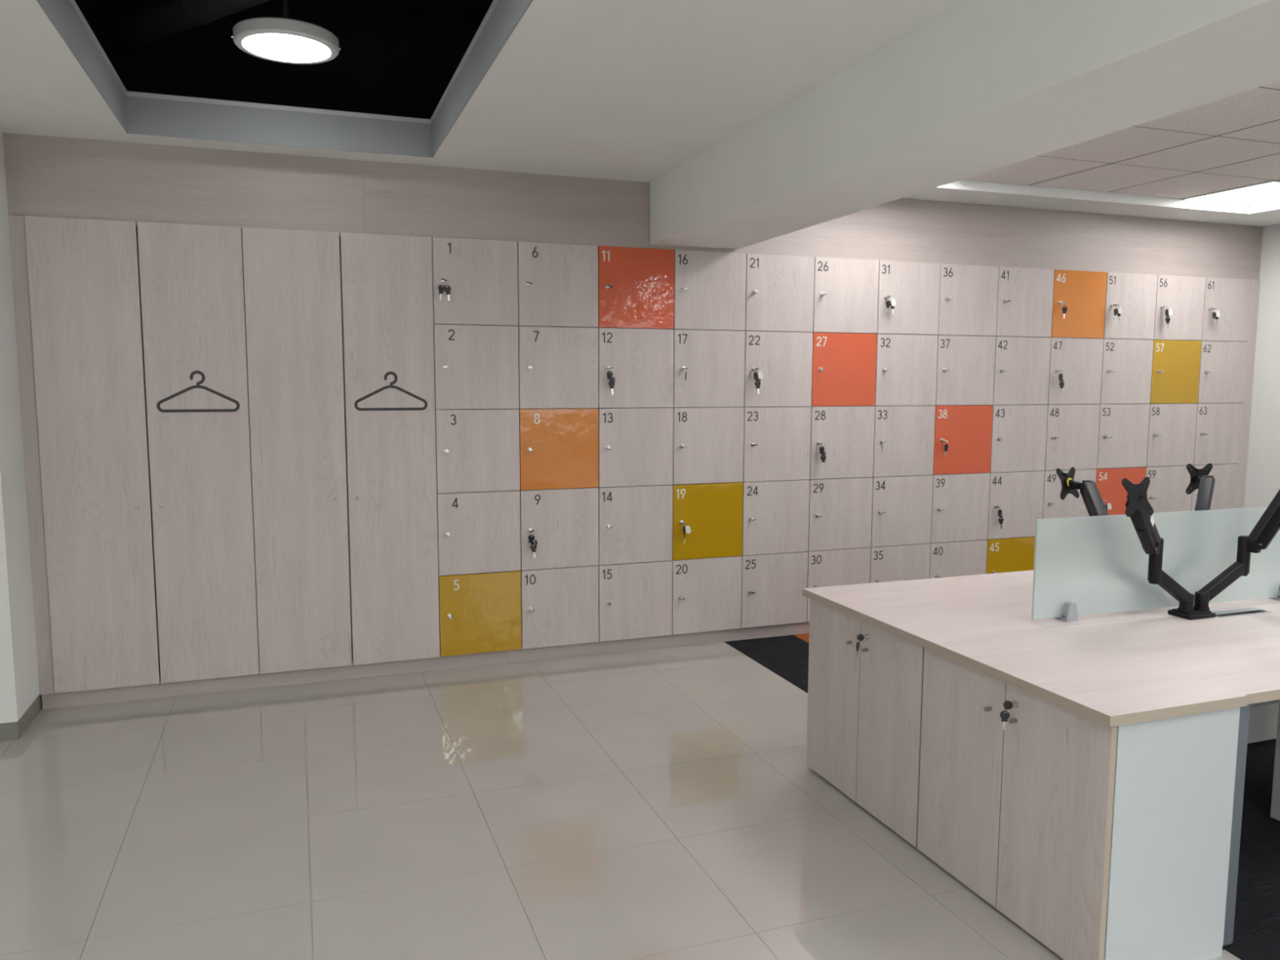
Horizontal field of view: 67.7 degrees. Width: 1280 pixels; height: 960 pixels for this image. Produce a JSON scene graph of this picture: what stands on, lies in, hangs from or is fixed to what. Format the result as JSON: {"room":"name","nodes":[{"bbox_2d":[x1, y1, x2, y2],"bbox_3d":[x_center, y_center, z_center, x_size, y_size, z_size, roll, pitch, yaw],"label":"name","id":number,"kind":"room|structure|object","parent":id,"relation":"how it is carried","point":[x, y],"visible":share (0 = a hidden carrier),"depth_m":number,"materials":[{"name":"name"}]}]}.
{"room":"open-plan office","nodes":[
{"label":"open-plan office","id":0,"kind":"room"},
{"bbox_2d":[0,130,39,723],"bbox_3d":[-2.230,0.234,0.042,1.838,2.650,9.470,-2,6,-20],"label":"wall","id":1,"kind":"structure","parent":0,"point":[19,670],"depth_m":4.18,"materials":[{"name":"white paint"}]},
{"bbox_2d":[0,693,42,742],"bbox_3d":[-2.188,1.509,0.195,1.736,0.082,9.470,-2,6,-20],"label":"baseboard","id":2,"kind":"structure","parent":1,"relation":"attached to","point":[14,731],"depth_m":4.18,"materials":[{"name":"grey tile"}]},
{"bbox_2d":[74,0,493,119],"bbox_3d":[-0.672,-1.685,0.401,4.940,0.800,9.470,-2,6,-20],"label":"ceiling","id":3,"kind":"structure","parent":0,"point":[399,58],"depth_m":5.00,"materials":[{"name":"black paint"}]},
{"bbox_2d":[111,0,271,47],"bbox_3d":[-0.726,-2.050,3.444,4.200,0.180,0.180,4,7,34],"label":"air duct","id":4,"kind":"object","parent":3,"relation":"hanging from","point":[144,22],"visible":1,"depth_m":4.34,"materials":[{"name":"black metal"}]},
{"bbox_2d":[231,0,340,64],"bbox_3d":[-1.421,-2.041,3.812,0.412,0.611,0.400,-2,6,-20],"label":"pendant lamp","id":5,"kind":"object","parent":3,"relation":"hanging from","point":[282,40],"visible":1,"depth_m":3.77,"materials":[{"name":"white metal"}]},
{"bbox_2d":[242,33,330,62],"bbox_3d":[-1.422,-1.748,3.844,0.336,0.021,0.336,-2,6,-20],"label":"diffuser","id":6,"kind":"object","parent":5,"relation":"attached to","point":[277,47],"depth_m":3.82,"materials":[{"name":"white plastic"}]},
{"bbox_2d":[2,132,1262,709],"bbox_3d":[-0.042,-0.830,5.594,9.580,3.600,0.560,-2,6,-20],"label":"wall","id":7,"kind":"structure","parent":0,"point":[46,176],"depth_m":4.94,"materials":[{"name":"beige wood"}]},
{"bbox_2d":[24,215,259,693],"bbox_3d":[-2.404,-0.123,4.725,0.897,2.202,0.462,-2,6,-20],"label":"wardrobe","id":8,"kind":"object","parent":7,"relation":"on","point":[139,335],"visible":1,"depth_m":4.52,"materials":[{"name":"brown wood"}]},
{"bbox_2d":[241,226,439,674],"bbox_3d":[-1.559,-0.153,5.029,0.897,2.202,0.462,-2,6,-20],"label":"wardrobe","id":9,"kind":"object","parent":7,"relation":"on","point":[340,326],"visible":1,"depth_m":4.83,"materials":[{"name":"brown wood"}]},
{"bbox_2d":[0,633,1279,959],"bbox_3d":[1.453,1.480,1.515,9.680,0.121,9.670,-2,6,-20],"label":"floor","id":10,"kind":"structure","parent":0,"point":[666,803],"depth_m":3.33,"materials":[{"name":"grey tile"}]},
{"bbox_2d":[438,570,521,657],"bbox_3d":[-0.925,0.702,5.338,0.444,0.439,0.488,-2,6,-20],"label":"locker","id":11,"kind":"object","parent":10,"relation":"on","point":[479,612],"visible":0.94,"depth_m":5.15,"materials":[{"name":"yellow wood"}]},
{"bbox_2d":[436,490,520,575],"bbox_3d":[-0.923,0.264,5.291,0.444,0.439,0.488,-2,6,-20],"label":"locker","id":12,"kind":"object","parent":11,"relation":"on","point":[478,531],"visible":0.95,"depth_m":5.11,"materials":[{"name":"brown wood"}]},
{"bbox_2d":[435,408,519,493],"bbox_3d":[-0.922,-0.174,5.244,0.444,0.439,0.488,-2,6,-20],"label":"locker","id":13,"kind":"object","parent":12,"relation":"on","point":[477,450],"visible":0.97,"depth_m":5.06,"materials":[{"name":"brown wood"}]},
{"bbox_2d":[433,324,519,408],"bbox_3d":[-0.921,-0.612,5.197,0.444,0.439,0.488,-2,6,-20],"label":"locker","id":14,"kind":"object","parent":13,"relation":"on","point":[476,366],"visible":0.97,"depth_m":5.01,"materials":[{"name":"brown wood"}]},
{"bbox_2d":[431,236,518,325],"bbox_3d":[-0.919,-1.050,5.151,0.444,0.439,0.488,-2,6,-20],"label":"locker","id":15,"kind":"object","parent":14,"relation":"on","point":[482,275],"visible":0.88,"depth_m":4.97,"materials":[{"name":"brown wood"}]},
{"bbox_2d":[438,280,451,301],"bbox_3d":[-0.998,-0.968,4.872,0.065,0.107,0.029,-2,6,-20],"label":"bunch","id":16,"kind":"object","parent":15,"relation":"hanging from","point":[442,289],"visible":1,"depth_m":4.87,"materials":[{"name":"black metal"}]},
{"bbox_2d":[520,565,598,648],"bbox_3d":[-0.506,0.687,5.488,0.444,0.439,0.488,-2,6,-20],"label":"locker","id":17,"kind":"object","parent":10,"relation":"on","point":[559,606],"visible":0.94,"depth_m":5.30,"materials":[{"name":"brown wood"}]},
{"bbox_2d":[520,487,598,570],"bbox_3d":[-0.505,0.249,5.441,0.444,0.439,0.488,-2,6,-20],"label":"locker","id":18,"kind":"object","parent":17,"relation":"on","point":[563,522],"visible":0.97,"depth_m":5.26,"materials":[{"name":"brown wood"}]},
{"bbox_2d":[528,531,537,557],"bbox_3d":[-0.580,0.351,5.167,0.053,0.146,0.029,-2,6,-20],"label":"bunch","id":19,"kind":"object","parent":18,"relation":"hanging from","point":[533,546],"visible":1,"depth_m":5.16,"materials":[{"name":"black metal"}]},
{"bbox_2d":[519,408,598,489],"bbox_3d":[-0.504,-0.189,5.395,0.444,0.439,0.488,-2,6,-20],"label":"locker","id":20,"kind":"object","parent":18,"relation":"on","point":[558,447],"visible":0.96,"depth_m":5.21,"materials":[{"name":"orange wood"}]},
{"bbox_2d":[517,325,598,408],"bbox_3d":[-0.502,-0.627,5.348,0.444,0.439,0.488,-2,6,-20],"label":"locker","id":21,"kind":"object","parent":20,"relation":"on","point":[558,366],"visible":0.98,"depth_m":5.16,"materials":[{"name":"brown wood"}]},
{"bbox_2d":[517,241,598,328],"bbox_3d":[-0.501,-1.065,5.301,0.444,0.439,0.488,-2,6,-20],"label":"locker","id":22,"kind":"object","parent":21,"relation":"on","point":[557,284],"visible":0.96,"depth_m":5.12,"materials":[{"name":"brown wood"}]},
{"bbox_2d":[597,560,672,641],"bbox_3d":[-0.091,0.671,5.649,0.444,0.439,0.467,-2,6,-20],"label":"locker","id":23,"kind":"object","parent":10,"relation":"on","point":[635,599],"visible":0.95,"depth_m":5.45,"materials":[{"name":"brown wood"}]},
{"bbox_2d":[597,484,672,564],"bbox_3d":[-0.086,0.234,5.592,0.444,0.439,0.488,-2,6,-20],"label":"locker","id":24,"kind":"object","parent":23,"relation":"on","point":[635,522],"visible":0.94,"depth_m":5.41,"materials":[{"name":"brown wood"}]},
{"bbox_2d":[597,407,673,487],"bbox_3d":[-0.085,-0.204,5.545,0.444,0.439,0.488,-2,6,-20],"label":"locker","id":25,"kind":"object","parent":24,"relation":"on","point":[635,445],"visible":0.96,"depth_m":5.36,"materials":[{"name":"brown wood"}]},
{"bbox_2d":[598,328,673,408],"bbox_3d":[-0.084,-0.642,5.499,0.444,0.439,0.488,-2,6,-20],"label":"locker","id":26,"kind":"object","parent":25,"relation":"on","point":[641,361],"visible":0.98,"depth_m":5.31,"materials":[{"name":"brown wood"}]},
{"bbox_2d":[606,368,615,395],"bbox_3d":[-0.159,-0.540,5.223,0.053,0.146,0.029,-2,6,-20],"label":"bunch","id":27,"kind":"object","parent":26,"relation":"hanging from","point":[611,383],"visible":1,"depth_m":5.22,"materials":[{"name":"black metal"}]},
{"bbox_2d":[596,245,674,329],"bbox_3d":[-0.082,-1.080,5.452,0.444,0.439,0.488,-2,6,-20],"label":"locker","id":28,"kind":"object","parent":26,"relation":"on","point":[636,286],"visible":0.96,"depth_m":5.27,"materials":[{"name":"red wood"}]},
{"bbox_2d":[671,555,742,635],"bbox_3d":[0.331,0.657,5.789,0.444,0.439,0.488,-2,6,-20],"label":"locker","id":29,"kind":"object","parent":10,"relation":"on","point":[706,593],"visible":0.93,"depth_m":5.61,"materials":[{"name":"brown wood"}]},
{"bbox_2d":[672,481,742,559],"bbox_3d":[0.332,0.219,5.743,0.444,0.439,0.488,-2,6,-20],"label":"locker","id":30,"kind":"object","parent":29,"relation":"on","point":[713,512],"visible":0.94,"depth_m":5.56,"materials":[{"name":"yellow wood"}]},
{"bbox_2d":[672,406,744,484],"bbox_3d":[0.333,-0.219,5.696,0.444,0.439,0.488,-2,6,-20],"label":"locker","id":31,"kind":"object","parent":30,"relation":"on","point":[708,446],"visible":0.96,"depth_m":5.51,"materials":[{"name":"brown wood"}]},
{"bbox_2d":[673,329,745,407],"bbox_3d":[0.335,-0.657,5.649,0.444,0.439,0.488,-2,6,-20],"label":"locker","id":32,"kind":"object","parent":31,"relation":"on","point":[713,361],"visible":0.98,"depth_m":5.46,"materials":[{"name":"brown wood"}]},
{"bbox_2d":[671,249,746,330],"bbox_3d":[0.336,-1.095,5.602,0.444,0.439,0.488,-2,6,-20],"label":"locker","id":33,"kind":"object","parent":32,"relation":"on","point":[710,286],"visible":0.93,"depth_m":5.42,"materials":[{"name":"brown wood"}]},
{"bbox_2d":[741,551,808,628],"bbox_3d":[0.749,0.643,5.940,0.444,0.439,0.488,-2,6,-20],"label":"locker","id":34,"kind":"object","parent":10,"relation":"on","point":[772,584],"visible":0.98,"depth_m":5.75,"materials":[{"name":"brown wood"}]},
{"bbox_2d":[742,479,809,555],"bbox_3d":[0.751,0.205,5.893,0.444,0.439,0.488,-2,6,-20],"label":"locker","id":35,"kind":"object","parent":34,"relation":"on","point":[775,513],"visible":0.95,"depth_m":5.71,"materials":[{"name":"brown wood"}]},
{"bbox_2d":[740,406,811,481],"bbox_3d":[0.752,-0.233,5.846,0.444,0.439,0.488,-2,6,-20],"label":"locker","id":36,"kind":"object","parent":35,"relation":"on","point":[777,439],"visible":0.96,"depth_m":5.66,"materials":[{"name":"brown wood"}]},
{"bbox_2d":[744,331,813,406],"bbox_3d":[0.753,-0.671,5.800,0.444,0.439,0.488,-2,6,-20],"label":"locker","id":37,"kind":"object","parent":36,"relation":"on","point":[784,359],"visible":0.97,"depth_m":5.62,"materials":[{"name":"brown wood"}]},
{"bbox_2d":[753,369,763,394],"bbox_3d":[0.682,-0.570,5.526,0.060,0.146,0.029,-2,6,-20],"label":"bunch","id":38,"kind":"object","parent":37,"relation":"hanging from","point":[757,374],"visible":1,"depth_m":5.52,"materials":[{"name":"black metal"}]},
{"bbox_2d":[743,253,814,332],"bbox_3d":[0.755,-1.109,5.753,0.444,0.439,0.488,-2,6,-20],"label":"locker","id":39,"kind":"object","parent":37,"relation":"on","point":[780,289],"visible":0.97,"depth_m":5.57,"materials":[{"name":"brown wood"}]},
{"bbox_2d":[806,546,871,622],"bbox_3d":[1.168,0.628,6.090,0.444,0.439,0.488,-2,6,-20],"label":"locker","id":40,"kind":"object","parent":10,"relation":"on","point":[845,566],"visible":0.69,"depth_m":5.89,"materials":[{"name":"brown wood"}]},
{"bbox_2d":[808,476,872,551],"bbox_3d":[1.169,0.190,6.044,0.444,0.439,0.488,-2,6,-20],"label":"locker","id":41,"kind":"object","parent":40,"relation":"on","point":[840,509],"visible":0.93,"depth_m":5.86,"materials":[{"name":"brown wood"}]},
{"bbox_2d":[809,405,875,479],"bbox_3d":[1.171,-0.248,5.997,0.444,0.439,0.488,-2,6,-20],"label":"locker","id":42,"kind":"object","parent":41,"relation":"on","point":[846,433],"visible":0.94,"depth_m":5.81,"materials":[{"name":"brown wood"}]},
{"bbox_2d":[819,443,826,467],"bbox_3d":[1.095,-0.146,5.722,0.053,0.146,0.029,-2,6,-20],"label":"bunch","id":43,"kind":"object","parent":42,"relation":"hanging from","point":[823,457],"visible":1,"depth_m":5.72,"materials":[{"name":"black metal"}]},
{"bbox_2d":[811,332,876,406],"bbox_3d":[1.168,-0.687,5.960,0.444,0.439,0.467,-2,6,-20],"label":"locker","id":44,"kind":"object","parent":42,"relation":"on","point":[844,364],"visible":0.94,"depth_m":5.76,"materials":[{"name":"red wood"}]},
{"bbox_2d":[813,257,879,333],"bbox_3d":[1.173,-1.124,5.903,0.444,0.439,0.488,-2,6,-20],"label":"locker","id":45,"kind":"object","parent":44,"relation":"on","point":[846,291],"visible":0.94,"depth_m":5.72,"materials":[{"name":"brown wood"}]},
{"bbox_2d":[806,598,924,847],"bbox_3d":[0.996,0.845,3.561,0.462,0.708,0.732,-2,6,-20],"label":"base cabinet","id":46,"kind":"object","parent":10,"relation":"on","point":[864,711],"visible":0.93,"depth_m":3.44,"materials":[{"name":"beige wood"}]},
{"bbox_2d":[855,633,865,657],"bbox_3d":[0.787,0.592,3.414,0.040,0.087,0.022,-2,6,-20],"label":"bunch","id":47,"kind":"object","parent":46,"relation":"hanging from","point":[860,637],"visible":1,"depth_m":3.40,"materials":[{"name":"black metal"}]},
{"bbox_2d":[869,543,930,582],"bbox_3d":[1.586,0.613,6.241,0.444,0.439,0.488,-2,6,-20],"label":"locker","id":48,"kind":"object","parent":10,"relation":"on","point":[906,562],"visible":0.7,"depth_m":6.04,"materials":[{"name":"brown wood"}]},
{"bbox_2d":[871,475,933,546],"bbox_3d":[1.588,0.175,6.194,0.444,0.439,0.488,-2,6,-20],"label":"locker","id":49,"kind":"object","parent":48,"relation":"on","point":[901,505],"visible":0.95,"depth_m":6.01,"materials":[{"name":"brown wood"}]},
{"bbox_2d":[872,405,935,476],"bbox_3d":[1.589,-0.263,6.147,0.444,0.439,0.488,-2,6,-20],"label":"locker","id":50,"kind":"object","parent":49,"relation":"on","point":[904,435],"visible":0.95,"depth_m":5.96,"materials":[{"name":"brown wood"}]},
{"bbox_2d":[875,333,937,405],"bbox_3d":[1.590,-0.701,6.101,0.444,0.439,0.488,-2,6,-20],"label":"locker","id":51,"kind":"object","parent":50,"relation":"on","point":[906,365],"visible":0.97,"depth_m":5.92,"materials":[{"name":"brown wood"}]},
{"bbox_2d":[875,260,940,335],"bbox_3d":[1.592,-1.139,6.054,0.444,0.439,0.488,-2,6,-20],"label":"locker","id":52,"kind":"object","parent":51,"relation":"on","point":[914,286],"visible":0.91,"depth_m":5.87,"materials":[{"name":"brown wood"}]},
{"bbox_2d":[885,296,896,314],"bbox_3d":[1.514,-1.057,5.776,0.067,0.107,0.029,-2,6,-20],"label":"bunch","id":53,"kind":"object","parent":52,"relation":"hanging from","point":[892,303],"visible":1,"depth_m":5.77,"materials":[{"name":"silver metal"}]},
{"bbox_2d":[928,539,986,578],"bbox_3d":[2.005,0.598,6.391,0.444,0.439,0.488,-2,6,-20],"label":"locker","id":54,"kind":"object","parent":10,"relation":"on","point":[967,557],"visible":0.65,"depth_m":6.20,"materials":[{"name":"brown wood"}]},
{"bbox_2d":[930,472,990,542],"bbox_3d":[2.006,0.160,6.345,0.444,0.439,0.488,-2,6,-20],"label":"locker","id":55,"kind":"object","parent":54,"relation":"on","point":[960,501],"visible":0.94,"depth_m":6.16,"materials":[{"name":"brown wood"}]},
{"bbox_2d":[933,404,992,474],"bbox_3d":[2.007,-0.278,6.298,0.444,0.439,0.488,-2,6,-20],"label":"locker","id":56,"kind":"object","parent":55,"relation":"on","point":[966,429],"visible":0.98,"depth_m":6.11,"materials":[{"name":"orange wood"}]},
{"bbox_2d":[933,335,995,405],"bbox_3d":[2.009,-0.716,6.251,0.444,0.439,0.488,-2,6,-20],"label":"locker","id":57,"kind":"object","parent":56,"relation":"on","point":[965,371],"visible":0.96,"depth_m":6.07,"materials":[{"name":"brown wood"}]},
{"bbox_2d":[934,263,999,336],"bbox_3d":[2.010,-1.154,6.204,0.444,0.439,0.488,-2,6,-20],"label":"locker","id":58,"kind":"object","parent":57,"relation":"on","point":[968,302],"visible":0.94,"depth_m":6.02,"materials":[{"name":"brown wood"}]},
{"bbox_2d":[986,536,1035,573],"bbox_3d":[2.423,0.584,6.542,0.444,0.439,0.488,-2,6,-20],"label":"locker","id":59,"kind":"object","parent":10,"relation":"on","point":[1017,553],"visible":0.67,"depth_m":6.34,"materials":[{"name":"yellow wood"}]},
{"bbox_2d":[987,471,1044,539],"bbox_3d":[2.425,0.145,6.495,0.444,0.439,0.488,-2,6,-20],"label":"locker","id":60,"kind":"object","parent":59,"relation":"on","point":[1020,495],"visible":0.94,"depth_m":6.31,"materials":[{"name":"brown wood"}]},
{"bbox_2d":[990,404,1048,472],"bbox_3d":[2.426,-0.292,6.448,0.444,0.439,0.488,-2,6,-20],"label":"locker","id":61,"kind":"object","parent":60,"relation":"on","point":[1019,432],"visible":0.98,"depth_m":6.26,"materials":[{"name":"brown wood"}]},
{"bbox_2d":[992,336,1050,404],"bbox_3d":[2.427,-0.731,6.402,0.444,0.439,0.488,-2,6,-20],"label":"locker","id":62,"kind":"object","parent":61,"relation":"on","point":[1022,364],"visible":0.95,"depth_m":6.22,"materials":[{"name":"brown wood"}]},
{"bbox_2d":[995,266,1054,337],"bbox_3d":[2.429,-1.169,6.355,0.444,0.439,0.488,-2,6,-20],"label":"locker","id":63,"kind":"object","parent":62,"relation":"on","point":[1024,295],"visible":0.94,"depth_m":6.17,"materials":[{"name":"brown wood"}]},
{"bbox_2d":[917,647,1239,959],"bbox_3d":[1.251,0.921,2.858,0.462,0.708,0.766,-2,6,-20],"label":"base cabinet","id":64,"kind":"object","parent":10,"relation":"on","point":[1099,841],"visible":0.94,"depth_m":2.56,"materials":[{"name":"beige wood"}]},
{"bbox_2d":[1000,700,1013,729],"bbox_3d":[1.042,0.668,2.708,0.041,0.087,0.011,0,6,-3],"label":"bunch","id":65,"kind":"object","parent":64,"relation":"hanging from","point":[1007,704],"visible":1,"depth_m":2.71,"materials":[{"name":"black metal"}]},
{"bbox_2d":[802,580,1248,727],"bbox_3d":[1.130,0.516,3.168,0.470,0.028,1.533,-2,6,-20],"label":"countertop","id":66,"kind":"structure","parent":64,"relation":"on","point":[1110,688],"depth_m":2.88,"materials":[{"name":"brown wood"}]},
{"bbox_2d":[903,569,1279,627],"bbox_3d":[2.043,0.795,3.920,1.738,0.737,0.792,-2,6,-20],"label":"desk","id":67,"kind":"object","parent":10,"relation":"on","point":[1008,593],"visible":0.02,"depth_m":3.65,"materials":[{"name":"brown wood"}]},
{"bbox_2d":[1056,462,1215,515],"bbox_3d":[1.996,0.197,3.708,0.725,0.497,0.346,-2,6,-20],"label":"monitor arm","id":68,"kind":"object","parent":67,"relation":"on","point":[1200,479],"visible":0.52,"depth_m":3.69,"materials":[{"name":"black metal"}]},
{"bbox_2d":[1031,506,1279,622],"bbox_3d":[1.950,0.293,3.459,1.265,0.359,0.060,-2,6,-18],"label":"screen","id":69,"kind":"object","parent":67,"relation":"attached to","point":[1090,565],"visible":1,"depth_m":3.39,"materials":[{"name":"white glass"}]},
{"bbox_2d":[1045,602,1279,950],"bbox_3d":[2.302,0.872,3.209,1.738,0.737,0.725,-2,6,-20],"label":"desk","id":70,"kind":"object","parent":10,"relation":"on","point":[1237,649],"visible":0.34,"depth_m":2.96,"materials":[{"name":"brown wood"}]},
{"bbox_2d":[1121,476,1279,619],"bbox_3d":[1.921,0.210,3.265,0.853,0.565,0.263,-1,6,-14],"label":"monitor arm","id":71,"kind":"object","parent":70,"relation":"on","point":[1138,507],"visible":1,"depth_m":3.34,"materials":[{"name":"black metal"}]},
{"bbox_2d":[1247,702,1279,743],"bbox_3d":[2.553,0.818,4.276,0.400,0.620,0.420,-2,6,-20],"label":"panel","id":72,"kind":"object","parent":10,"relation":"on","point":[1263,719],"visible":0.08,"depth_m":4.13,"materials":[{"name":"silver metal"}]},
{"bbox_2d":[1270,702,1279,821],"bbox_3d":[2.531,0.929,3.227,0.398,0.620,0.490,-2,6,-20],"label":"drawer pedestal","id":73,"kind":"object","parent":10,"relation":"on","point":[1275,803],"visible":1,"depth_m":3.39,"materials":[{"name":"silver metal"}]},
{"bbox_3d":[2.842,0.569,6.692,0.444,0.439,0.488,-2,6,-20],"label":"locker","id":74,"kind":"object","parent":10,"relation":"on","visible":0},
{"bbox_2d":[1042,468,1096,519],"bbox_3d":[2.843,0.131,6.646,0.444,0.439,0.488,-2,6,-20],"label":"locker","id":75,"kind":"object","parent":74,"relation":"on","point":[1054,507],"visible":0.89,"depth_m":6.44,"materials":[{"name":"brown wood"}]},
{"bbox_2d":[1042,404,1099,470],"bbox_3d":[2.845,-0.307,6.599,0.444,0.439,0.488,-2,6,-20],"label":"locker","id":76,"kind":"object","parent":75,"relation":"on","point":[1072,429],"visible":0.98,"depth_m":6.41,"materials":[{"name":"brown wood"}]},
{"bbox_2d":[1048,337,1103,404],"bbox_3d":[2.846,-0.745,6.552,0.444,0.439,0.488,-2,6,-20],"label":"locker","id":77,"kind":"object","parent":76,"relation":"on","point":[1079,360],"visible":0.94,"depth_m":6.37,"materials":[{"name":"brown wood"}]},
{"bbox_2d":[1046,269,1106,338],"bbox_3d":[2.847,-1.183,6.505,0.444,0.439,0.488,-2,6,-20],"label":"locker","id":78,"kind":"object","parent":77,"relation":"on","point":[1083,293],"visible":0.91,"depth_m":6.32,"materials":[{"name":"orange wood"}]},
{"bbox_3d":[3.260,0.554,6.843,0.444,0.439,0.488,-2,6,-20],"label":"locker","id":79,"kind":"object","parent":10,"relation":"on","visible":0},
{"bbox_2d":[1094,466,1146,515],"bbox_3d":[3.262,0.116,6.796,0.444,0.439,0.488,-2,6,-20],"label":"locker","id":80,"kind":"object","parent":79,"relation":"on","point":[1111,489],"visible":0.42,"depth_m":6.59,"materials":[{"name":"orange wood"}]},
{"bbox_2d":[1096,403,1150,468],"bbox_3d":[3.263,-0.322,6.750,0.444,0.439,0.488,-2,6,-20],"label":"locker","id":81,"kind":"object","parent":80,"relation":"on","point":[1123,428],"visible":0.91,"depth_m":6.56,"materials":[{"name":"brown wood"}]},
{"bbox_2d":[1100,338,1153,404],"bbox_3d":[3.264,-0.760,6.703,0.444,0.439,0.488,-2,6,-20],"label":"locker","id":82,"kind":"object","parent":81,"relation":"on","point":[1126,364],"visible":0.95,"depth_m":6.52,"materials":[{"name":"brown wood"}]},
{"bbox_2d":[1101,272,1157,339],"bbox_3d":[3.266,-1.198,6.656,0.444,0.439,0.488,-2,6,-20],"label":"locker","id":83,"kind":"object","parent":82,"relation":"on","point":[1135,293],"visible":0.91,"depth_m":6.47,"materials":[{"name":"brown wood"}]},
{"bbox_3d":[3.679,0.539,6.994,0.444,0.439,0.488,-2,6,-20],"label":"locker","id":84,"kind":"object","parent":10,"relation":"on","visible":0},
{"bbox_2d":[1145,465,1191,512],"bbox_3d":[3.680,0.101,6.947,0.444,0.439,0.488,-2,6,-20],"label":"locker","id":85,"kind":"object","parent":84,"relation":"on","point":[1168,485],"visible":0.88,"depth_m":6.76,"materials":[{"name":"brown wood"}]},
{"bbox_2d":[1143,403,1197,466],"bbox_3d":[3.682,-0.337,6.900,0.444,0.439,0.488,-2,6,-20],"label":"locker","id":86,"kind":"object","parent":85,"relation":"on","point":[1171,433],"visible":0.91,"depth_m":6.71,"materials":[{"name":"brown wood"}]},
{"bbox_2d":[1150,339,1201,403],"bbox_3d":[3.683,-0.775,6.853,0.444,0.439,0.488,-2,6,-20],"label":"locker","id":87,"kind":"object","parent":86,"relation":"on","point":[1175,366],"visible":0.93,"depth_m":6.67,"materials":[{"name":"yellow wood"}]},
{"bbox_2d":[1153,275,1205,341],"bbox_3d":[3.684,-1.213,6.806,0.444,0.439,0.488,-2,6,-20],"label":"locker","id":88,"kind":"object","parent":87,"relation":"on","point":[1184,295],"visible":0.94,"depth_m":6.62,"materials":[{"name":"brown wood"}]},
{"bbox_2d":[1164,306,1173,328],"bbox_3d":[3.612,-1.111,6.533,0.060,0.146,0.029,-2,6,-20],"label":"bunch","id":89,"kind":"object","parent":88,"relation":"hanging from","point":[1169,311],"visible":1,"depth_m":6.52,"materials":[{"name":"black metal"}]},
{"bbox_3d":[4.097,0.524,7.144,0.444,0.439,0.488,-2,6,-20],"label":"locker","id":90,"kind":"object","parent":10,"relation":"on","visible":0},
{"bbox_2d":[1191,463,1239,511],"bbox_3d":[4.099,0.086,7.097,0.444,0.439,0.488,-2,6,-20],"label":"locker","id":91,"kind":"object","parent":90,"relation":"on","point":[1225,475],"visible":0.25,"depth_m":6.94,"materials":[{"name":"brown wood"}]},
{"bbox_2d":[1193,403,1243,465],"bbox_3d":[4.100,-0.352,7.051,0.444,0.439,0.488,-2,6,-20],"label":"locker","id":92,"kind":"object","parent":91,"relation":"on","point":[1218,425],"visible":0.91,"depth_m":6.86,"materials":[{"name":"brown wood"}]},
{"bbox_2d":[1197,341,1247,403],"bbox_3d":[4.101,-0.790,7.004,0.444,0.439,0.488,-2,6,-20],"label":"locker","id":93,"kind":"object","parent":92,"relation":"on","point":[1222,363],"visible":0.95,"depth_m":6.82,"materials":[{"name":"brown wood"}]},
{"bbox_2d":[1196,277,1251,342],"bbox_3d":[4.103,-1.228,6.957,0.444,0.439,0.488,-2,6,-20],"label":"locker","id":94,"kind":"object","parent":93,"relation":"on","point":[1232,297],"visible":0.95,"depth_m":6.77,"materials":[{"name":"brown wood"}]},
{"bbox_2d":[0,0,1279,226],"bbox_3d":[1.462,-1.282,1.219,9.480,0.158,9.472,-2,6,-20],"label":"ceiling","id":95,"kind":"structure","parent":0,"point":[619,90],"depth_m":3.56,"materials":[{"name":"white paint"}]},
{"bbox_2d":[36,0,533,157],"bbox_3d":[-0.633,-1.336,1.664,1.335,0.158,5.937,-2,6,-20],"label":"trim","id":96,"kind":"structure","parent":95,"relation":"attached to","point":[136,115],"depth_m":4.29,"materials":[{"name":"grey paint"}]},
{"bbox_2d":[649,0,1279,248],"bbox_3d":[1.764,-1.102,1.105,0.538,0.495,9.023,-2,6,-19],"label":"ceiling beam","id":97,"kind":"structure","parent":95,"relation":"attached to","point":[980,86],"depth_m":2.86,"materials":[{"name":"white paint"}]},
{"bbox_2d":[962,80,1279,198],"bbox_3d":[3.504,-1.332,1.525,4.246,0.050,8.666,-2,6,-20],"label":"ceiling","id":98,"kind":"structure","parent":0,"point":[1233,141],"depth_m":4.95,"materials":[{"name":"tile"}]},
{"bbox_2d":[1182,180,1279,205],"bbox_3d":[3.847,-1.773,5.905,0.596,0.011,0.607,-2,6,-20],"label":"recessed light","id":99,"kind":"object","parent":98,"relation":"in","point":[1268,191],"visible":1,"depth_m":5.96,"materials":[{"name":"white plastic"}]},
{"bbox_2d":[1207,222,1279,508],"bbox_3d":[5.964,-0.528,2.938,0.100,3.600,9.470,-2,6,-20],"label":"wall","id":100,"kind":"structure","parent":0,"point":[1263,471],"depth_m":6.84,"materials":[{"name":"white paint"}]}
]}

